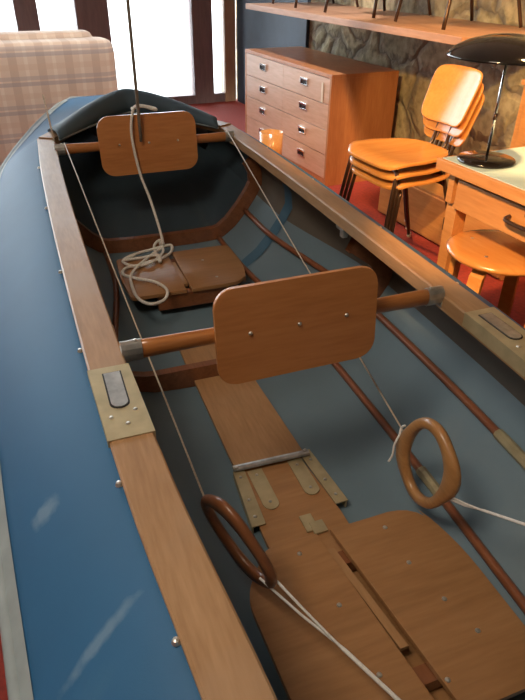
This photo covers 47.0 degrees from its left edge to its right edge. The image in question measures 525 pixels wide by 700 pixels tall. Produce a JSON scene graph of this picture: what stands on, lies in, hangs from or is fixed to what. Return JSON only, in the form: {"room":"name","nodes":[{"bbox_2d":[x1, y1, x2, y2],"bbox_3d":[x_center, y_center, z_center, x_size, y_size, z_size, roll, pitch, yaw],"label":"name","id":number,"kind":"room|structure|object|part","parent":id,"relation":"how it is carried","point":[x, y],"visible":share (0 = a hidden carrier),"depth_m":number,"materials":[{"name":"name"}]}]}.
{"room":"furniture shop","nodes":[
{"label":"furniture shop","id":0,"kind":"room"},
{"bbox_2d":[0,99,524,699],"bbox_3d":[-0.980,0.339,1.789,5.960,0.100,9.000,-14,36,-21],"label":"floor","id":1,"kind":"structure","parent":0,"point":[365,195],"depth_m":3.19,"materials":[{"name":"red carpet"}]},
{"bbox_2d":[0,29,117,166],"bbox_3d":[-1.550,-1.692,4.062,1.000,0.818,0.952,-14,36,-21],"label":"sofa","id":2,"kind":"object","parent":1,"relation":"on","point":[57,65],"visible":0.54,"depth_m":3.65,"materials":[{"name":"fabric"}]},
{"bbox_2d":[0,29,91,39],"bbox_3d":[-1.447,-1.786,3.841,0.770,0.418,0.200,-14,36,-21],"label":"cushion","id":3,"kind":"object","parent":2,"relation":"on","point":[42,34],"depth_m":3.71,"materials":[{"name":"fabric"}]},
{"bbox_2d":[0,88,524,699],"bbox_3d":[0.012,0.047,1.543,1.344,0.698,5.411,-11,35,-17],"label":"kayak","id":4,"kind":"object","parent":1,"relation":"on","point":[116,582],"visible":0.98,"depth_m":1.35,"materials":[{"name":"blue canvas"},{"name":"grey rubber"},{"name":"brown wood"}]},
{"bbox_2d":[42,95,54,141],"bbox_3d":[-0.876,-0.948,2.474,0.007,0.170,0.098,-15,36,-22],"label":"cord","id":5,"kind":"object","parent":4,"relation":"on","point":[42,95],"visible":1,"depth_m":2.47,"materials":[{"name":"grey fabric"}]},
{"bbox_3d":[-0.251,0.099,1.062,0.084,0.032,0.210,-11,35,-17],"label":"brass plate","id":6,"kind":"part","parent":4,"relation":"part of","materials":[{"name":"metal"}]},
{"bbox_2d":[64,143,203,495],"bbox_3d":[-0.450,-0.270,1.781,0.004,0.246,1.790,-12,35,-19],"label":"cord","id":7,"kind":"object","parent":4,"relation":"attached to","point":[167,404],"visible":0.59,"depth_m":1.46,"materials":[{"name":"grey fabric"}]},
{"bbox_2d":[121,104,173,305],"bbox_3d":[-0.449,-0.580,2.253,0.196,0.505,0.830,-2,33,-5],"label":"rope","id":8,"kind":"object","parent":4,"relation":"on","point":[159,257],"visible":0.99,"depth_m":2.37,"materials":[{"name":"beige fabric"}]},
{"bbox_3d":[-0.467,-0.850,2.488,0.403,0.234,0.034,-11,35,-17],"label":"backrest","id":9,"kind":"part","parent":4,"relation":"part of","materials":[{"name":"brown wood"}]},
{"bbox_3d":[-0.425,-0.279,2.270,0.211,0.014,0.340,-11,35,-17],"label":"seat panel","id":10,"kind":"part","parent":4,"relation":"part of","materials":[{"name":"brown wood"}]},
{"bbox_3d":[-0.199,-0.323,2.342,0.240,0.014,0.340,-11,35,-17],"label":"seat panel","id":11,"kind":"part","parent":4,"relation":"part of","materials":[{"name":"brown wood"}]},
{"bbox_2d":[200,494,277,588],"bbox_3d":[-0.046,0.359,1.135,0.056,0.214,0.199,-26,42,-35],"label":"ring","id":12,"kind":"object","parent":4,"relation":"in","point":[209,503],"visible":0.99,"depth_m":1.10,"materials":[{"name":"brown wood"}]},
{"bbox_3d":[-0.039,0.371,1.514,0.035,0.024,0.205,-9,34,-15],"label":"hinge rail","id":13,"kind":"part","parent":4,"relation":"part of","materials":[{"name":"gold metal"}]},
{"bbox_3d":[0.003,0.351,1.529,0.040,0.003,0.141,-11,35,-17],"label":"hinge plate","id":14,"kind":"part","parent":4,"relation":"part of","materials":[{"name":"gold metal"}]},
{"bbox_3d":[0.075,-0.052,1.256,0.361,0.216,0.032,-11,35,-17],"label":"backrest","id":15,"kind":"part","parent":4,"relation":"part of","materials":[{"name":"brown wood"}]},
{"bbox_3d":[0.108,0.328,1.567,0.040,0.003,0.131,-11,35,-17],"label":"hinge plate","id":16,"kind":"part","parent":4,"relation":"part of","materials":[{"name":"gold metal"}]},
{"bbox_2d":[227,130,402,430],"bbox_3d":[0.089,-0.378,2.012,0.004,0.304,1.696,-9,34,-14],"label":"cord","id":17,"kind":"object","parent":4,"relation":"attached to","point":[377,387],"visible":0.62,"depth_m":1.93,"materials":[{"name":"grey fabric"}]},
{"bbox_3d":[0.154,0.334,1.575,0.034,0.024,0.204,-14,36,-21],"label":"hinge rail","id":18,"kind":"part","parent":4,"relation":"part of","materials":[{"name":"gold metal"}]},
{"bbox_2d":[259,577,400,699],"bbox_3d":[0.279,0.611,0.964,0.738,0.194,0.013,25,40,32],"label":"cord","id":19,"kind":"object","parent":4,"relation":"in","point":[316,624],"visible":0.89,"depth_m":1.06,"materials":[{"name":"white fabric"}]},
{"bbox_3d":[0.125,0.541,1.157,0.244,0.014,0.438,-11,35,-17],"label":"seat panel","id":20,"kind":"part","parent":4,"relation":"part of","materials":[{"name":"brown wood"}]},
{"bbox_3d":[0.346,0.498,1.227,0.251,0.014,0.438,-11,35,-17],"label":"seat panel","id":21,"kind":"part","parent":4,"relation":"part of","materials":[{"name":"brown wood"}]},
{"bbox_2d":[396,417,460,508],"bbox_3d":[0.364,0.254,1.347,0.022,0.242,0.221,-11,35,-17],"label":"ring","id":22,"kind":"object","parent":4,"relation":"in","point":[449,487],"visible":1,"depth_m":1.31,"materials":[{"name":"brown wood"}]},
{"bbox_2d":[388,425,405,461],"bbox_3d":[0.318,0.219,1.423,0.015,0.098,0.046,25,40,32],"label":"cord","id":23,"kind":"object","parent":22,"relation":"attached to","point":[402,426],"visible":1,"depth_m":1.42,"materials":[{"name":"white fabric"}]},
{"bbox_2d":[450,497,524,525],"bbox_3d":[0.555,0.333,1.019,0.010,0.270,0.558,-20,38,-28],"label":"cord","id":24,"kind":"object","parent":22,"relation":"attached to","point":[455,500],"visible":1,"depth_m":1.20,"materials":[{"name":"white fabric"}]},
{"bbox_3d":[0.513,-0.021,1.262,0.085,0.032,0.210,-11,35,-17],"label":"brass plate","id":25,"kind":"part","parent":4,"relation":"part of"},
{"bbox_2d":[260,129,282,154],"bbox_3d":[0.059,-1.346,4.085,0.156,0.250,0.156,1,33,0],"label":"bin","id":26,"kind":"object","parent":1,"relation":"on","point":[272,138],"visible":0.41,"depth_m":4.00,"materials":[{"name":"orange plastic"}]},
{"bbox_2d":[245,46,398,185],"bbox_3d":[0.342,-1.681,4.235,0.480,0.655,1.262,-14,36,-21],"label":"dresser","id":27,"kind":"object","parent":1,"relation":"on","point":[322,103],"visible":0.88,"depth_m":3.84,"materials":[{"name":"brown wood"}]},
{"bbox_3d":[0.184,-1.651,4.570,0.398,0.143,0.609,-14,36,-21],"label":"drawer","id":28,"kind":"part","parent":27,"relation":"part of","materials":[{"name":"brown wood"}]},
{"bbox_3d":[0.002,-1.864,4.328,0.012,0.044,0.096,-14,36,-21],"label":"handle","id":29,"kind":"part","parent":27,"relation":"part of","materials":[{"name":"silver metal"}]},
{"bbox_3d":[0.001,-1.741,4.408,0.012,0.044,0.096,-14,36,-21],"label":"handle","id":30,"kind":"part","parent":27,"relation":"part of","materials":[{"name":"silver metal"}]},
{"bbox_3d":[0.004,-1.988,4.248,0.012,0.044,0.096,-14,36,-21],"label":"handle","id":31,"kind":"part","parent":27,"relation":"part of","materials":[{"name":"silver metal"}]},
{"bbox_3d":[0.186,-1.774,4.490,0.398,0.143,0.609,-14,36,-21],"label":"drawer","id":32,"kind":"part","parent":27,"relation":"part of","materials":[{"name":"brown wood"}]},
{"bbox_3d":[0.190,-2.021,4.330,0.398,0.143,0.609,-14,36,-21],"label":"drawer","id":33,"kind":"part","parent":27,"relation":"part of","materials":[{"name":"brown wood"}]},
{"bbox_3d":[0.188,-1.897,4.410,0.398,0.143,0.609,-14,36,-21],"label":"drawer","id":34,"kind":"part","parent":27,"relation":"part of","materials":[{"name":"brown wood"}]},
{"bbox_3d":[0.257,-1.314,4.026,0.012,0.044,0.096,-14,36,-21],"label":"handle","id":35,"kind":"part","parent":27,"relation":"part of","materials":[{"name":"silver metal"}]},
{"bbox_3d":[0.258,-1.437,3.945,0.012,0.044,0.096,-14,36,-21],"label":"handle","id":36,"kind":"part","parent":27,"relation":"part of","materials":[{"name":"silver metal"}]},
{"bbox_3d":[0.260,-1.560,3.865,0.012,0.044,0.096,-14,36,-21],"label":"handle","id":37,"kind":"part","parent":27,"relation":"part of","materials":[{"name":"silver metal"}]},
{"bbox_3d":[0.442,-1.347,4.107,0.398,0.143,0.609,-14,36,-21],"label":"drawer","id":38,"kind":"part","parent":27,"relation":"part of","materials":[{"name":"brown wood"}]},
{"bbox_3d":[0.262,-1.683,3.785,0.012,0.044,0.096,-14,36,-21],"label":"handle","id":39,"kind":"part","parent":27,"relation":"part of","materials":[{"name":"silver metal"}]},
{"bbox_3d":[0.444,-1.470,4.027,0.398,0.143,0.609,-14,36,-21],"label":"drawer","id":40,"kind":"part","parent":27,"relation":"part of","materials":[{"name":"brown wood"}]},
{"bbox_3d":[0.446,-1.593,3.947,0.398,0.143,0.609,-14,36,-21],"label":"drawer","id":41,"kind":"part","parent":27,"relation":"part of","materials":[{"name":"brown wood"}]},
{"bbox_3d":[0.447,-1.716,3.867,0.398,0.143,0.609,-14,36,-21],"label":"drawer","id":42,"kind":"part","parent":27,"relation":"part of","materials":[{"name":"brown wood"}]},
{"bbox_2d":[346,93,484,236],"bbox_3d":[0.673,-0.778,2.761,0.504,0.754,0.434,-14,36,-21],"label":"chair","id":43,"kind":"object","parent":1,"relation":"on","point":[405,183],"visible":0.34,"depth_m":2.62,"materials":[{"name":"brown wood"}]},
{"bbox_3d":[0.426,-0.676,2.912,0.137,0.392,0.043,14,35,20],"label":"leg","id":44,"kind":"part","parent":43,"relation":"part of","materials":[{"name":"brown metal"}]},
{"bbox_3d":[0.568,-0.509,2.658,0.043,0.392,0.137,9,34,13],"label":"leg","id":45,"kind":"part","parent":43,"relation":"part of","materials":[{"name":"brown metal"}]},
{"bbox_3d":[0.632,-0.804,2.721,0.386,0.032,0.410,-14,36,-21],"label":"seat","id":46,"kind":"part","parent":43,"relation":"part of","materials":[{"name":"brown wood"}]},
{"bbox_3d":[0.715,-0.734,3.008,0.053,0.393,0.184,16,36,22],"label":"leg","id":47,"kind":"part","parent":43,"relation":"part of","materials":[{"name":"brown metal"}]},
{"bbox_2d":[343,83,483,230],"bbox_3d":[0.661,-0.813,2.737,0.504,0.754,0.434,-14,36,-21],"label":"chair","id":48,"kind":"object","parent":43,"relation":"on","point":[430,168],"visible":0.42,"depth_m":2.59,"materials":[{"name":"orange wood"}]},
{"bbox_3d":[0.414,-0.711,2.888,0.137,0.392,0.043,14,35,20],"label":"leg","id":49,"kind":"part","parent":48,"relation":"part of","materials":[{"name":"brown metal"}]},
{"bbox_3d":[0.556,-0.544,2.633,0.043,0.392,0.137,9,34,13],"label":"leg","id":50,"kind":"part","parent":48,"relation":"part of","materials":[{"name":"brown metal"}]},
{"bbox_3d":[0.621,-0.838,2.697,0.386,0.032,0.410,-14,36,-21],"label":"seat","id":51,"kind":"part","parent":48,"relation":"part of","materials":[{"name":"brown wood"}]},
{"bbox_2d":[339,64,482,228],"bbox_3d":[0.649,-0.848,2.712,0.504,0.754,0.434,-14,36,-21],"label":"chair","id":52,"kind":"object","parent":48,"relation":"on","point":[452,90],"visible":0.88,"depth_m":2.65,"materials":[{"name":"orange wood"}]},
{"bbox_3d":[0.402,-0.746,2.863,0.137,0.392,0.043,14,35,20],"label":"leg","id":53,"kind":"part","parent":52,"relation":"part of","materials":[{"name":"brown metal"}]},
{"bbox_3d":[0.544,-0.578,2.609,0.043,0.392,0.137,9,34,13],"label":"leg","id":54,"kind":"part","parent":52,"relation":"part of","materials":[{"name":"brown metal"}]},
{"bbox_3d":[0.608,-0.873,2.673,0.386,0.032,0.410,-14,36,-21],"label":"seat","id":55,"kind":"part","parent":52,"relation":"part of","materials":[{"name":"brown wood"}]},
{"bbox_3d":[0.744,-0.999,2.725,0.210,0.220,0.016,-14,36,-21],"label":"post","id":56,"kind":"part","parent":52,"relation":"part of","materials":[{"name":"brown metal"}]},
{"bbox_3d":[0.816,-0.656,2.736,0.184,0.393,0.053,7,34,10],"label":"leg","id":57,"kind":"part","parent":52,"relation":"part of","materials":[{"name":"brown metal"}]},
{"bbox_3d":[0.782,-0.954,2.657,0.210,0.220,0.016,-14,36,-21],"label":"post","id":58,"kind":"part","parent":52,"relation":"part of","materials":[{"name":"brown metal"}]},
{"bbox_3d":[0.832,-1.113,2.640,0.108,0.226,0.294,-14,36,-21],"label":"backrest","id":59,"kind":"part","parent":52,"relation":"part of","materials":[{"name":"brown wood"}]},
{"bbox_3d":[0.828,-0.621,2.760,0.184,0.393,0.053,7,34,10],"label":"leg","id":60,"kind":"part","parent":48,"relation":"part of","materials":[{"name":"brown metal"}]},
{"bbox_3d":[0.794,-0.919,2.681,0.210,0.220,0.016,-14,36,-21],"label":"post","id":61,"kind":"part","parent":48,"relation":"part of","materials":[{"name":"brown metal"}]},
{"bbox_3d":[0.844,-1.078,2.664,0.108,0.226,0.294,-14,36,-21],"label":"backrest","id":62,"kind":"part","parent":48,"relation":"part of","materials":[{"name":"brown wood"}]},
{"bbox_3d":[0.840,-0.587,2.784,0.184,0.393,0.053,7,34,10],"label":"leg","id":63,"kind":"part","parent":43,"relation":"part of","materials":[{"name":"brown metal"}]},
{"bbox_3d":[0.806,-0.885,2.705,0.210,0.220,0.016,-14,36,-21],"label":"post","id":64,"kind":"part","parent":43,"relation":"part of","materials":[{"name":"brown metal"}]},
{"bbox_3d":[0.856,-1.044,2.688,0.108,0.226,0.294,-14,36,-21],"label":"backrest","id":65,"kind":"part","parent":43,"relation":"part of","materials":[{"name":"brown wood"}]},
{"bbox_2d":[378,183,504,280],"bbox_3d":[0.922,-0.669,3.070,0.153,0.240,0.980,-14,36,-21],"label":"drawer box","id":66,"kind":"object","parent":1,"relation":"on","point":[427,208],"visible":0.37,"depth_m":3.09,"materials":[{"name":"brown wood"}]},
{"bbox_2d":[436,146,524,271],"bbox_3d":[1.088,-0.045,1.672,0.660,0.720,1.250,-14,36,-21],"label":"writing desk","id":67,"kind":"object","parent":1,"relation":"on","point":[495,198],"visible":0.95,"depth_m":1.74,"materials":[{"name":"brown wood"}]},
{"bbox_3d":[0.610,-0.259,2.024,0.048,0.685,0.048,-14,36,-21],"label":"leg","id":68,"kind":"part","parent":67,"relation":"part of","materials":[{"name":"brown wood"}]},
{"bbox_3d":[1.092,-0.332,1.486,0.660,0.033,1.250,-14,36,-21],"label":"frame","id":69,"kind":"part","parent":67,"relation":"part of","materials":[{"name":"brown wood"}]},
{"bbox_2d":[446,33,524,168],"bbox_3d":[0.667,-0.704,1.706,0.330,0.338,0.330,1,33,0],"label":"desk lamp","id":70,"kind":"object","parent":67,"relation":"on","point":[505,49],"visible":1,"depth_m":1.59,"materials":[{"name":"black metal"}]},
{"bbox_3d":[0.668,-0.822,1.630,0.330,0.057,0.330,1,33,0],"label":"lamp shade","id":71,"kind":"part","parent":70,"relation":"part of","materials":[{"name":"black metal"}]},
{"bbox_3d":[0.667,-0.700,1.709,0.008,0.303,0.008,1,33,0],"label":"stem","id":72,"kind":"part","parent":70,"relation":"part of","materials":[{"name":"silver metal"}]},
{"bbox_3d":[0.915,-0.390,1.715,0.470,0.088,0.545,-14,36,-21],"label":"drawer","id":73,"kind":"part","parent":67,"relation":"part of","materials":[{"name":"brown wood"}]},
{"bbox_3d":[0.690,-0.337,1.621,0.030,0.020,0.113,-14,36,-21],"label":"handle","id":74,"kind":"part","parent":67,"relation":"part of","materials":[{"name":"brown metal"}]},
{"bbox_2d":[446,229,524,327],"bbox_3d":[0.722,-0.104,1.960,0.326,0.496,0.326,-14,36,-21],"label":"round stool","id":75,"kind":"object","parent":1,"relation":"on","point":[485,251],"visible":0.47,"depth_m":1.82,"materials":[{"name":"brown beech wood"}]},
{"bbox_3d":[0.640,-0.136,2.038,0.042,0.463,0.086,-28,43,-37],"label":"leg","id":76,"kind":"part","parent":75,"relation":"part of","materials":[{"name":"brown wood"}]},
{"bbox_3d":[0.640,-0.046,1.900,0.086,0.463,0.042,-28,43,-37],"label":"leg","id":77,"kind":"part","parent":75,"relation":"part of","materials":[{"name":"brown wood"}]},
{"bbox_3d":[0.725,-0.298,1.834,0.326,0.030,0.326,-14,36,-21],"label":"seat","id":78,"kind":"part","parent":75,"relation":"part of","materials":[{"name":"brown wood"}]},
{"bbox_3d":[0.804,-0.134,2.038,0.086,0.463,0.042,-28,43,-37],"label":"leg","id":79,"kind":"part","parent":75,"relation":"part of","materials":[{"name":"brown wood"}]},
{"bbox_2d":[510,79,524,147],"bbox_3d":[1.397,-0.685,2.591,0.401,0.800,0.670,-14,36,-21],"label":"upper cabinet","id":80,"kind":"object","parent":1,"relation":"on","point":[518,139],"visible":0.26,"depth_m":2.63,"materials":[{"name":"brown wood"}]},
{"bbox_3d":[1.244,-0.665,2.520,0.016,0.710,0.580,-14,36,-21],"label":"door","id":81,"kind":"part","parent":80,"relation":"part of","materials":[{"name":"brown wood"}]},
{"bbox_2d":[235,0,524,186],"bbox_3d":[1.694,-1.513,2.127,0.152,2.700,8.900,-14,36,-21],"label":"wall","id":82,"kind":"structure","parent":0,"point":[416,61],"depth_m":3.62,"materials":[{"name":"stone"}]},
{"bbox_2d":[237,0,310,103],"bbox_3d":[0.067,-3.315,4.867,0.028,2.700,1.380,-14,36,-21],"label":"wall panel","id":83,"kind":"object","parent":82,"relation":"attached to","point":[255,29],"depth_m":5.29,"materials":[{"name":"grey paint"}]},
{"bbox_2d":[246,2,524,44],"bbox_3d":[0.634,-1.914,3.484,0.613,0.034,2.250,-14,36,-21],"label":"wall shelf","id":84,"kind":"object","parent":82,"relation":"attached to","point":[418,26],"visible":0.82,"depth_m":3.15,"materials":[{"name":"brown wood"}]},
{"bbox_2d":[272,0,358,7],"bbox_3d":[0.368,-2.555,3.734,0.501,0.745,0.428,-10,35,-16],"label":"chair","id":85,"kind":"object","parent":84,"relation":"on","point":[296,1],"visible":1,"depth_m":3.83,"materials":[{"name":"brown wood"}]},
{"bbox_2d":[323,0,431,17],"bbox_3d":[0.672,-2.197,3.188,0.501,0.745,0.428,-19,38,-27],"label":"chair","id":86,"kind":"object","parent":84,"relation":"on","point":[327,1],"visible":1,"depth_m":3.32,"materials":[{"name":"brown wood"}]},
{"bbox_3d":[0.416,-2.072,3.312,0.137,0.392,0.043,10,34,13],"label":"leg","id":87,"kind":"part","parent":86,"relation":"part of","materials":[{"name":"brown wood"}]},
{"bbox_3d":[0.599,-1.917,3.077,0.043,0.392,0.137,5,33,6],"label":"leg","id":88,"kind":"part","parent":86,"relation":"part of","materials":[{"name":"brown wood"}]},
{"bbox_3d":[0.686,-2.151,3.441,0.053,0.393,0.184,11,34,16],"label":"leg","id":89,"kind":"part","parent":86,"relation":"part of","materials":[{"name":"brown wood"}]},
{"bbox_3d":[0.847,-2.014,3.234,0.184,0.393,0.053,3,33,3],"label":"leg","id":90,"kind":"part","parent":86,"relation":"part of","materials":[{"name":"brown wood"}]},
{"bbox_2d":[394,0,522,29],"bbox_3d":[0.955,-1.864,2.681,0.501,0.745,0.428,-11,35,-17],"label":"chair","id":91,"kind":"object","parent":84,"relation":"on","point":[449,2],"visible":1,"depth_m":2.77,"materials":[{"name":"brown wood"}]},
{"bbox_3d":[0.713,-1.769,2.852,0.137,0.392,0.043,18,37,24],"label":"leg","id":92,"kind":"part","parent":91,"relation":"part of","materials":[{"name":"brown wood"}]},
{"bbox_3d":[0.828,-1.596,2.588,0.043,0.392,0.137,12,35,17],"label":"leg","id":93,"kind":"part","parent":91,"relation":"part of","materials":[{"name":"brown wood"}]},
{"bbox_3d":[1.011,-1.813,2.927,0.053,0.393,0.184,20,37,26],"label":"leg","id":94,"kind":"part","parent":91,"relation":"part of","materials":[{"name":"brown wood"}]},
{"bbox_3d":[1.112,-1.660,2.694,0.184,0.393,0.053,10,34,14],"label":"leg","id":95,"kind":"part","parent":91,"relation":"part of","materials":[{"name":"brown wood"}]},
{"bbox_3d":[-0.947,-2.009,0.264,5.960,0.100,9.000,-14,36,-21],"label":"ceiling","id":96,"kind":"structure","parent":0,"visible":0},
{"bbox_2d":[126,0,142,141],"bbox_3d":[-0.479,-1.729,1.872,0.013,2.110,0.013,1,33,0],"label":"rope","id":97,"kind":"object","parent":96,"relation":"hanging from","point":[127,1],"visible":1,"depth_m":2.30,"materials":[{"name":"black fabric"}]},
{"bbox_3d":[-2.832,-4.041,3.765,5.760,0.350,0.120,-14,36,-21],"label":"wall","id":98,"kind":"structure","parent":0,"visible":0},
{"bbox_2d":[12,0,40,30],"bbox_3d":[-2.288,-3.045,4.723,0.875,2.350,0.110,-14,36,-21],"label":"window","id":99,"kind":"structure","parent":98,"relation":"in","point":[25,11],"depth_m":5.01,"materials":[{"name":"brown wood"}]},
{"bbox_2d":[72,0,111,42],"bbox_3d":[-1.624,-3.207,4.986,0.590,2.350,0.110,-14,36,-21],"label":"window","id":100,"kind":"structure","parent":98,"relation":"in","point":[92,16],"depth_m":5.22,"materials":[{"name":"brown wood"}]},
{"bbox_2d":[164,0,214,103],"bbox_3d":[-0.922,-3.379,5.265,0.960,2.350,0.110,-14,36,-21],"label":"window","id":101,"kind":"structure","parent":98,"relation":"in","point":[199,11],"depth_m":5.76,"materials":[{"name":"brown wood"}]},
{"bbox_3d":[-1.010,-3.354,5.225,0.760,2.350,0.070,-14,36,-21],"label":"rail","id":102,"kind":"part","parent":101,"relation":"part of","materials":[{"name":"brown wood"}]},
{"bbox_3d":[-0.577,-3.463,5.402,0.200,2.350,0.110,-14,36,-21],"label":"frame","id":103,"kind":"part","parent":101,"relation":"part of","materials":[{"name":"brown wood"}]},
{"bbox_2d":[214,0,235,101],"bbox_3d":[-0.380,-3.511,5.480,0.235,2.350,0.110,-14,36,-21],"label":"window","id":104,"kind":"structure","parent":98,"relation":"in","point":[227,7],"depth_m":5.86,"materials":[{"name":"brown wood"}]},
{"bbox_3d":[-0.430,-3.495,5.455,0.120,2.350,0.070,-14,36,-21],"label":"rail","id":105,"kind":"part","parent":104,"relation":"part of","materials":[{"name":"brown wood"}]},
{"label":"outside","id":106,"kind":"structure","parent":0,"visible":0},
{"bbox_2d":[0,0,235,95],"bbox_3d":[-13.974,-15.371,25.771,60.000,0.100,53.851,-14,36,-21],"label":"window","id":107,"kind":"structure","parent":106,"point":[160,28],"depth_m":11.51,"materials":[{"name":"white glass"}]}
]}

